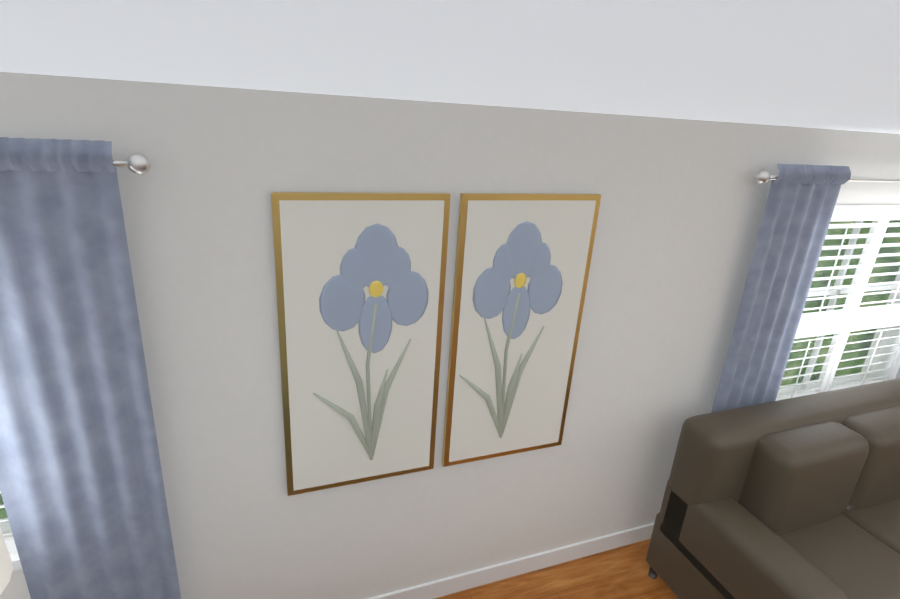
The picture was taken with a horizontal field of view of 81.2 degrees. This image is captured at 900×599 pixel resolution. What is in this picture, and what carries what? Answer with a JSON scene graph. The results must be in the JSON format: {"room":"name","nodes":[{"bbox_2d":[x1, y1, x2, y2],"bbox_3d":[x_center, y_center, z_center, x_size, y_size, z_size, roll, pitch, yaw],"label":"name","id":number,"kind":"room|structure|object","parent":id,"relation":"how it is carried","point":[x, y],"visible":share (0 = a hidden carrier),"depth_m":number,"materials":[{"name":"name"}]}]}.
{"room":"living room","nodes":[
{"label":"living room","id":0,"kind":"room"},
{"bbox_2d":[0,72,899,598],"bbox_3d":[2.547,-0.027,3.345,12.700,3.000,0.200,-4,22,-20],"label":"wall","id":1,"kind":"structure","parent":0,"point":[682,208],"depth_m":2.27,"materials":[{"name":"paint"}]},
{"bbox_2d":[0,492,21,570],"bbox_3d":[-2.030,0.375,1.639,1.210,1.340,0.190,-4,22,-20],"label":"living room window","id":2,"kind":"structure","parent":1,"relation":"in","point":[11,547],"depth_m":1.95,"materials":[{"name":"white"}]},
{"bbox_2d":[0,137,180,598],"bbox_3d":[-2.019,0.665,1.607,2.203,2.290,0.124,-4,22,-20],"label":"curtain","id":3,"kind":"object","parent":1,"relation":"attached to","point":[82,490],"visible":1,"depth_m":1.74,"materials":[{"name":"blue fabric"}]},
{"bbox_2d":[271,192,450,495],"bbox_3d":[-0.347,0.216,2.145,0.660,1.290,0.044,-4,22,-20],"label":"framed picture","id":4,"kind":"object","parent":1,"relation":"attached to","point":[360,284],"visible":1,"depth_m":2.10,"materials":[{"name":"white paper"}]},
{"bbox_2d":[368,523,653,598],"bbox_3d":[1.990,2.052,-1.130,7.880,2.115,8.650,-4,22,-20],"label":"baseboard","id":5,"kind":"structure","parent":1,"relation":"attached to","point":[478,577],"depth_m":2.96,"materials":[{"name":"white wood"}]},
{"bbox_2d":[442,193,600,466],"bbox_3d":[0.312,0.170,2.390,0.650,1.290,0.044,-4,22,-20],"label":"framed picture","id":6,"kind":"object","parent":1,"relation":"attached to","point":[522,264],"visible":1,"depth_m":2.35,"materials":[{"name":"white paper"}]},
{"bbox_2d":[711,164,899,412],"bbox_3d":[2.518,0.349,3.290,2.423,2.290,0.124,-4,22,-20],"label":"curtain","id":7,"kind":"object","parent":1,"relation":"attached to","point":[797,214],"visible":0.77,"depth_m":2.78,"materials":[{"name":"blue fabric"}]},
{"bbox_2d":[776,205,899,400],"bbox_3d":[2.489,0.060,3.316,1.430,1.340,0.190,-4,22,-20],"label":"kitchen window","id":8,"kind":"structure","parent":1,"relation":"in","point":[846,320],"depth_m":3.27,"materials":[{"name":"white"}]},
{"bbox_2d":[0,0,899,133],"bbox_3d":[4.241,0.550,-0.825,12.900,1.120,9.050,-4,22,-20],"label":"ceiling","id":9,"kind":"structure","parent":0,"point":[828,64],"depth_m":0.95,"materials":[{"name":"paint"}]},
{"bbox_2d":[434,539,677,598],"bbox_3d":[3.954,2.911,0.105,12.700,0.100,8.850,-4,22,-20],"label":"floor","id":10,"kind":"structure","parent":0,"point":[621,572],"depth_m":2.96,"materials":[{"name":"brown wood"}]},
{"bbox_2d":[0,528,12,594],"bbox_3d":[-1.480,1.157,1.600,0.460,1.480,0.460,-4,22,-20],"label":"table lamp","id":11,"kind":"object","parent":10,"relation":"on","point":[6,568],"visible":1,"depth_m":1.53,"materials":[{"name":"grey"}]},
{"bbox_2d":[646,378,899,598],"bbox_3d":[2.680,1.138,3.003,2.960,1.070,0.890,-4,22,-20],"label":"leather sofa","id":12,"kind":"object","parent":10,"relation":"on","point":[795,498],"visible":1,"depth_m":2.60,"materials":[{"name":"brown leather"}]},
{"label":"outside","id":13,"kind":"structure","parent":0,"visible":0},
{"bbox_2d":[0,220,899,522],"bbox_3d":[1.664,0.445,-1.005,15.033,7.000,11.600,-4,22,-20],"label":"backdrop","id":14,"kind":"structure","parent":13,"point":[818,304],"depth_m":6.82,"materials":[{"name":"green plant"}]}
]}

